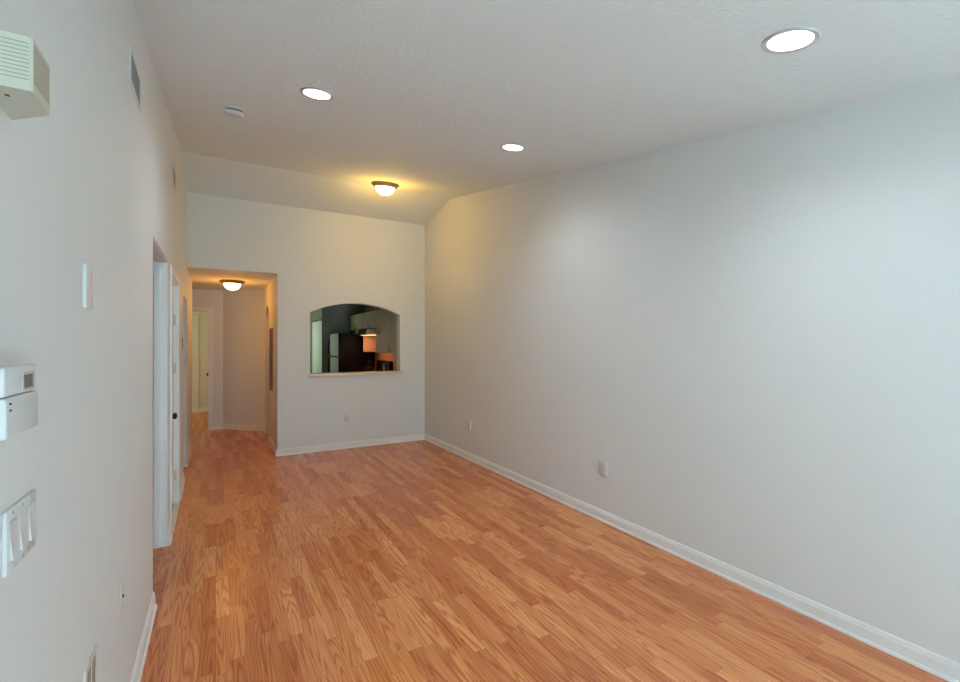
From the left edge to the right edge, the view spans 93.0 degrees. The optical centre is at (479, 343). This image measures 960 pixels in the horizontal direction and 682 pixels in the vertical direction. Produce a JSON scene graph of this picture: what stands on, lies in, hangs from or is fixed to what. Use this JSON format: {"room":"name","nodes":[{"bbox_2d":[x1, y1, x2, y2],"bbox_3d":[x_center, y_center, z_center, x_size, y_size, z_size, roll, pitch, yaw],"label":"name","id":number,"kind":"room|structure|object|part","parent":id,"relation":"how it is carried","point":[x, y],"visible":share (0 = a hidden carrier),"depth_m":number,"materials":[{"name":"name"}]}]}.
{"room":"empty living room","nodes":[
{"label":"empty living room","id":0,"kind":"room"},
{"bbox_2d":[0,0,191,681],"bbox_3d":[-2.525,-0.268,2.928,0.812,3.535,11.000,0,0,-30],"label":"wall","id":1,"kind":"structure","parent":0,"point":[89,181],"depth_m":1.26,"materials":[{"name":"paint"}]},
{"bbox_2d":[0,364,37,440],"bbox_3d":[-0.758,0.090,0.731,0.039,0.109,0.144,0,0,-30],"label":"thermostat","id":2,"kind":"object","parent":1,"relation":"attached to","point":[18,403],"visible":1,"depth_m":0.72,"materials":[{"name":"white plastic"}]},
{"bbox_3d":[-0.755,0.114,0.733,0.030,0.062,0.144,0,0,-30],"label":"flip door","id":3,"kind":"part","parent":2,"relation":"part of","materials":[{"name":"white plastic"}]},
{"bbox_2d":[2,489,36,577],"bbox_3d":[-0.828,0.337,0.824,0.010,0.108,0.145,0,0,-30],"label":"light switch","id":4,"kind":"object","parent":1,"relation":"attached to","point":[19,530],"visible":1,"depth_m":0.81,"materials":[{"name":"white plastic"}]},
{"bbox_2d":[0,30,49,119],"bbox_3d":[-0.755,-0.431,0.750,0.064,0.084,0.142,0,0,-30],"label":"door chime","id":5,"kind":"object","parent":1,"relation":"attached to","point":[24,70],"visible":1,"depth_m":0.71,"materials":[{"name":"beige plastic"}]},
{"bbox_2d":[82,263,92,308],"bbox_3d":[-1.075,-0.155,1.249,0.010,0.118,0.074,0,0,-30],"label":"blank cover plate","id":6,"kind":"object","parent":1,"relation":"attached to","point":[87,271],"visible":1,"depth_m":1.23,"materials":[{"name":"white plastic"}]},
{"bbox_2d":[83,643,96,681],"bbox_3d":[-1.100,0.947,1.287,0.005,0.124,0.137,0,0,-30],"label":"double outlet","id":7,"kind":"object","parent":1,"relation":"attached to","point":[90,671],"visible":1,"depth_m":1.29,"materials":[{"name":"white plastic"}]},
{"bbox_2d":[88,666,90,681],"bbox_3d":[-1.087,0.947,1.264,0.004,0.088,0.043,0,0,-30],"label":"socket","id":8,"kind":"object","parent":7,"relation":"attached to","point":[89,667],"depth_m":1.27,"materials":[{"name":"white plastic"}]},
{"bbox_2d":[92,656,94,681],"bbox_3d":[-1.114,0.947,1.310,0.004,0.088,0.044,0,0,-30],"label":"socket","id":9,"kind":"object","parent":7,"relation":"attached to","point":[93,657],"depth_m":1.31,"materials":[{"name":"white plastic"}]},
{"bbox_2d":[119,577,123,616],"bbox_3d":[-1.348,0.955,1.717,0.008,0.118,0.072,0,0,-30],"label":"outlet","id":10,"kind":"object","parent":1,"relation":"attached to","point":[121,587],"visible":1,"depth_m":1.70,"materials":[{"name":"white plastic"}]},
{"bbox_2d":[130,44,140,111],"bbox_3d":[-1.520,-1.163,2.008,0.004,0.155,0.290,0,0,-30],"label":"air vent","id":11,"kind":"object","parent":1,"relation":"in","point":[135,80],"visible":1,"depth_m":2.00,"materials":[{"name":"white plastic"}]},
{"bbox_2d":[130,472,184,681],"bbox_3d":[-1.377,1.454,1.658,0.140,0.091,7.650,0,0,-30],"label":"baseboard","id":12,"kind":"structure","parent":1,"relation":"attached to","point":[145,639],"depth_m":2.28,"materials":[{"name":"paint"}]},
{"bbox_2d":[153,239,166,548],"bbox_3d":[-2.144,0.445,2.956,0.116,2.110,0.935,0,0,-30],"label":"trim","id":13,"kind":"structure","parent":1,"relation":"attached to","point":[159,261],"depth_m":3.34,"materials":[{"name":"paint"}]},
{"bbox_2d":[172,284,176,505],"bbox_3d":[-2.654,0.469,3.930,0.107,2.022,0.766,0,0,-30],"label":"door","id":14,"kind":"structure","parent":1,"relation":"in","point":[174,415],"depth_m":4.25,"materials":[{"name":"paint"}]},
{"bbox_2d":[173,162,175,193],"bbox_3d":[-2.614,-1.420,3.894,0.004,0.190,0.300,0,0,-30],"label":"air vent","id":15,"kind":"object","parent":1,"relation":"in","point":[174,170],"visible":1,"depth_m":3.90,"materials":[{"name":"white plastic"}]},
{"bbox_2d":[170,265,179,526],"bbox_3d":[-2.688,0.443,3.909,0.133,2.115,0.910,0,0,-30],"label":"trim","id":16,"kind":"structure","parent":1,"relation":"attached to","point":[176,282],"depth_m":4.26,"materials":[{"name":"paint"}]},
{"bbox_2d":[172,502,179,532],"bbox_3d":[-2.646,1.494,3.933,0.050,0.011,0.766,0,0,-30],"label":"trim","id":17,"kind":"structure","parent":1,"relation":"attached to","point":[175,509],"depth_m":3.99,"materials":[{"name":"white wood"}]},
{"bbox_2d":[192,311,207,407],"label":"door","id":18,"kind":"structure","parent":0,"point":[203,316],"depth_m":10.02,"materials":[{"name":"paint"}]},
{"bbox_2d":[192,316,198,407],"bbox_3d":[-6.598,0.400,9.747,0.975,2.019,0.015,0,0,-30],"label":"trim","id":19,"kind":"structure","parent":18,"relation":"attached to","point":[197,317],"depth_m":9.98,"materials":[{"name":"paint"}]},
{"bbox_2d":[183,407,263,466],"bbox_3d":[-5.051,1.454,8.201,5.616,0.091,2.605,0,0,38],"label":"baseboard","id":20,"kind":"structure","parent":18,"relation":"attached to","point":[202,409],"depth_m":7.91,"materials":[{"name":"paint"}]},
{"bbox_2d":[192,289,222,423],"bbox_3d":[-5.074,0.282,7.739,1.235,2.435,0.120,0,0,-30],"label":"wall","id":21,"kind":"structure","parent":0,"point":[201,298],"depth_m":7.94,"materials":[{"name":"paint"}]},
{"bbox_2d":[192,308,212,429],"bbox_3d":[-5.065,0.444,7.736,0.921,2.112,0.134,0,0,-30],"label":"trim","id":22,"kind":"structure","parent":21,"relation":"attached to","point":[210,310],"depth_m":7.89,"materials":[{"name":"paint"}]},
{"bbox_2d":[187,269,275,289],"bbox_3d":[-4.428,-0.995,5.466,3.830,0.120,10.700,0,0,-30],"label":"ceiling","id":23,"kind":"structure","parent":0,"point":[201,279],"depth_m":6.55,"materials":[{"name":"white paint"}]},
{"bbox_2d":[219,279,244,290],"bbox_3d":[-3.705,-0.858,6.810,0.340,0.154,0.340,0,0,-30],"label":"flush ceiling light","id":24,"kind":"object","parent":23,"relation":"attached to","point":[231,285],"visible":1,"depth_m":6.72,"materials":[{"name":"white glass"}]},
{"bbox_3d":[-3.705,-0.847,6.810,0.234,0.104,0.234,0,0,-30],"label":"lamp shade","id":25,"kind":"part","parent":24,"relation":"part of","materials":[{"name":"white glass"}]},
{"bbox_2d":[223,289,262,424],"bbox_3d":[-4.091,0.282,7.984,0.719,2.435,0.682,0,0,-30],"label":"wall","id":26,"kind":"structure","parent":0,"point":[242,309],"depth_m":7.92,"materials":[{"name":"paint"}]},
{"bbox_2d":[186,192,424,448],"bbox_3d":[-2.262,-0.185,6.409,3.140,3.371,0.150,0,0,-30],"label":"wall","id":27,"kind":"structure","parent":0,"point":[318,259],"depth_m":6.37,"materials":[{"name":"paint"}]},
{"bbox_2d":[268,433,424,456],"bbox_3d":[-2.059,1.454,7.056,2.140,0.091,1.107,0,0,-30],"label":"baseboard","id":28,"kind":"structure","parent":27,"relation":"attached to","point":[370,442],"depth_m":6.51,"materials":[{"name":"paint"}]},
{"bbox_2d":[344,413,349,421],"bbox_3d":[-1.903,1.060,6.521,0.074,0.118,0.016,0,0,-30],"label":"wall outlet","id":29,"kind":"object","parent":27,"relation":"attached to","point":[346,415],"visible":1,"depth_m":6.51,"materials":[{"name":"white plastic"}]},
{"bbox_2d":[308,371,402,376],"bbox_3d":[-1.807,0.443,6.670,1.367,0.045,0.215,0,0,-30],"label":"trim","id":30,"kind":"structure","parent":27,"relation":"attached to","point":[333,374],"depth_m":6.59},
{"bbox_2d":[263,276,380,445],"bbox_3d":[-3.175,0.278,9.115,2.242,2.445,5.447,0,0,-30],"label":"wall","id":31,"kind":"structure","parent":0,"point":[269,292],"depth_m":7.84,"materials":[{"name":"paint"}]},
{"bbox_2d":[269,328,272,390],"bbox_3d":[-3.052,0.230,6.652,0.022,0.900,0.260,0,0,-30],"label":"wall panel","id":32,"kind":"object","parent":31,"relation":"attached to","point":[270,329],"visible":1,"depth_m":6.54,"materials":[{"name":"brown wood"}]},
{"bbox_2d":[312,319,321,372],"bbox_3d":[-3.640,0.485,10.152,0.068,2.006,1.165,0,0,-30],"label":"door","id":33,"kind":"structure","parent":31,"relation":"in","point":[317,324],"depth_m":9.97,"materials":[{"name":"paint"}]},
{"bbox_2d":[349,313,363,330],"bbox_3d":[-2.436,-0.438,9.478,0.355,0.325,1.100,0,0,-30],"label":"upper cabinet","id":34,"kind":"object","parent":31,"relation":"attached to","point":[356,321],"visible":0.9,"depth_m":9.34,"materials":[{"name":"white wood"}]},
{"bbox_3d":[-2.698,-0.438,9.644,0.022,0.319,0.544,0,0,-30],"label":"door","id":35,"kind":"part","parent":34,"relation":"part of","materials":[{"name":"white wood"}]},
{"bbox_3d":[-2.422,-0.438,9.168,0.022,0.319,0.544,0,0,-30],"label":"door","id":36,"kind":"part","parent":34,"relation":"part of","materials":[{"name":"white wood"}]},
{"bbox_2d":[363,335,375,351],"bbox_3d":[-2.143,-0.053,8.999,0.330,0.437,0.018,0,0,-30],"label":"panel","id":37,"kind":"object","parent":31,"relation":"attached to","point":[369,342],"visible":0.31,"depth_m":8.97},
{"bbox_2d":[364,311,375,328],"bbox_3d":[-1.949,-0.438,8.639,0.355,0.325,0.796,0,0,-30],"label":"upper cabinet","id":38,"kind":"object","parent":31,"relation":"attached to","point":[369,317],"visible":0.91,"depth_m":8.51,"materials":[{"name":"white wood"}]},
{"bbox_2d":[354,328,375,335],"bbox_3d":[-2.020,-0.213,8.596,0.522,0.118,0.793,0,0,-30],"label":"range hood","id":39,"kind":"object","parent":38,"relation":"attached to","point":[367,331],"visible":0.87,"depth_m":8.22,"materials":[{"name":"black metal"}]},
{"bbox_3d":[-1.960,-0.215,8.175,0.190,0.094,0.004,0,0,-30],"label":"panel","id":40,"kind":"part","parent":39,"relation":"part of","materials":[{"name":"white metal"}]},
{"bbox_3d":[-2.173,-0.438,8.739,0.022,0.319,0.392,0,0,-30],"label":"door","id":41,"kind":"part","parent":38,"relation":"part of","materials":[{"name":"white wood"}]},
{"bbox_3d":[-1.973,-0.438,8.395,0.022,0.319,0.392,0,0,-30],"label":"door","id":42,"kind":"part","parent":38,"relation":"part of","materials":[{"name":"white wood"}]},
{"bbox_2d":[375,352,396,370],"bbox_3d":[-1.549,0.213,8.316,0.012,0.747,2.340,0,0,-30],"label":"backsplash","id":43,"kind":"structure","parent":31,"relation":"attached to","point":[378,356],"depth_m":8.67,"materials":[{"name":"tile"}]},
{"bbox_2d":[375,309,396,353],"bbox_3d":[-1.434,-0.217,7.753,0.355,0.765,1.250,0,0,-30],"label":"upper cabinet","id":44,"kind":"object","parent":31,"relation":"attached to","point":[386,322],"visible":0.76,"depth_m":7.70,"materials":[{"name":"white wood"}]},
{"bbox_3d":[-1.691,-0.217,7.910,0.022,0.759,0.714,0,0,-30],"label":"door","id":45,"kind":"part","parent":44,"relation":"part of","materials":[{"name":"white wood"}]},
{"bbox_3d":[-1.377,-0.217,7.370,0.022,0.759,0.524,0,0,-30],"label":"door","id":46,"kind":"part","parent":44,"relation":"part of","materials":[{"name":"white wood"}]},
{"bbox_2d":[141,411,947,681],"bbox_3d":[-2.623,1.560,4.519,6.000,0.120,14.150,0,0,-30],"label":"floor","id":47,"kind":"structure","parent":0,"point":[418,560],"depth_m":2.75,"materials":[{"name":"brown wood"}]},
{"bbox_2d":[328,333,374,372],"bbox_3d":[-2.697,0.640,9.489,0.786,1.680,0.770,0,0,-30],"label":"refrigerator","id":48,"kind":"object","parent":47,"relation":"on","point":[346,353],"visible":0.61,"depth_m":9.15,"materials":[{"name":"black metal"}]},
{"bbox_3d":[-2.989,0.858,9.319,0.002,1.157,0.756,0,0,-30],"label":"panel","id":49,"kind":"part","parent":48,"relation":"part of","materials":[{"name":"metal"}]},
{"bbox_3d":[-2.989,0.028,9.319,0.002,0.447,0.756,0,0,-30],"label":"panel","id":50,"kind":"part","parent":48,"relation":"part of","materials":[{"name":"metal"}]},
{"bbox_3d":[-2.961,0.858,9.335,0.063,1.165,0.766,0,0,-30],"label":"fridge door","id":51,"kind":"part","parent":48,"relation":"part of","materials":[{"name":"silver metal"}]},
{"bbox_3d":[-2.961,0.028,9.335,0.063,0.455,0.766,0,0,-30],"label":"freezer door","id":52,"kind":"part","parent":48,"relation":"part of","materials":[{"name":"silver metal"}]},
{"bbox_2d":[376,360,392,370],"bbox_3d":[-2.068,0.905,8.570,0.630,1.150,0.760,0,0,-30],"label":"stove","id":53,"kind":"object","parent":47,"relation":"on","point":[388,365],"visible":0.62,"depth_m":8.59,"materials":[{"name":"black metal"}]},
{"bbox_2d":[360,361,374,371],"bbox_3d":[-2.067,0.456,8.410,0.248,0.275,0.210,0,0,5],"label":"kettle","id":54,"kind":"object","parent":53,"relation":"on","point":[368,368],"visible":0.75,"depth_m":8.34,"materials":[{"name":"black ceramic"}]},
{"bbox_2d":[132,0,959,224],"bbox_3d":[-0.140,-1.456,2.754,3.380,1.418,8.603,0,0,-30],"label":"ceiling","id":55,"kind":"structure","parent":0,"point":[427,94],"depth_m":2.38,"materials":[{"name":"white paint"}]},
{"bbox_2d":[223,105,245,118],"bbox_3d":[-1.757,-1.656,3.259,0.140,0.069,0.139,0,0,-35],"label":"smoke detector","id":56,"kind":"object","parent":55,"relation":"attached to","point":[231,111],"visible":1,"depth_m":3.22,"materials":[{"name":"white plastic"}]},
{"bbox_2d":[300,87,332,100],"bbox_3d":[-1.015,-1.552,2.834,0.196,0.039,0.194,0,0,-34],"label":"recessed light","id":57,"kind":"object","parent":55,"relation":"in","point":[310,92],"visible":1,"depth_m":2.82,"materials":[{"name":"white glass"}]},
{"bbox_2d":[371,181,398,196],"bbox_3d":[-1.173,-1.913,5.635,0.339,0.180,0.336,0,0,0],"label":"flush ceiling light","id":58,"kind":"object","parent":55,"relation":"attached to","point":[384,188],"visible":1,"depth_m":5.55,"materials":[{"name":"white glass"}]},
{"bbox_3d":[-1.179,-1.888,5.646,0.234,0.104,0.234,0,10,-30],"label":"lamp shade","id":59,"kind":"part","parent":58,"relation":"part of","materials":[{"name":"white glass"}]},
{"bbox_2d":[501,143,524,151],"bbox_3d":[0.262,-1.558,3.622,0.196,0.039,0.194,0,0,-34],"label":"recessed light","id":60,"kind":"object","parent":55,"relation":"in","point":[510,146],"visible":1,"depth_m":3.61,"materials":[{"name":"white glass"}]},
{"bbox_2d":[762,27,819,53],"bbox_3d":[1.246,-1.215,1.828,0.196,0.039,0.194,0,0,-34],"label":"recessed light","id":61,"kind":"object","parent":55,"relation":"in","point":[789,40],"visible":1,"depth_m":1.82,"materials":[{"name":"white glass"}]},
{"bbox_2d":[425,78,959,663],"bbox_3d":[1.232,-0.268,3.637,0.120,3.535,8.453,0,0,-30],"label":"wall","id":62,"kind":"structure","parent":0,"point":[755,331],"depth_m":2.81,"materials":[{"name":"paint"}]},
{"bbox_2d":[467,420,470,429],"bbox_3d":[-0.140,1.054,5.865,0.016,0.118,0.074,0,0,-30],"label":"wall outlet","id":63,"kind":"object","parent":62,"relation":"attached to","point":[468,421],"visible":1,"depth_m":5.87,"materials":[{"name":"white plastic"}]},
{"bbox_2d":[600,459,606,474],"bbox_3d":[1.038,1.044,3.836,0.016,0.118,0.074,0,0,-30],"label":"wall outlet","id":64,"kind":"object","parent":62,"relation":"attached to","point":[603,464],"visible":1,"depth_m":3.83,"materials":[{"name":"white plastic"}]},
{"bbox_2d":[424,434,959,681],"bbox_3d":[1.210,1.454,3.537,0.020,0.091,8.303,0,0,-30],"label":"baseboard","id":65,"kind":"structure","parent":62,"relation":"attached to","point":[942,667],"depth_m":2.72,"materials":[{"name":"paint"}]}
]}

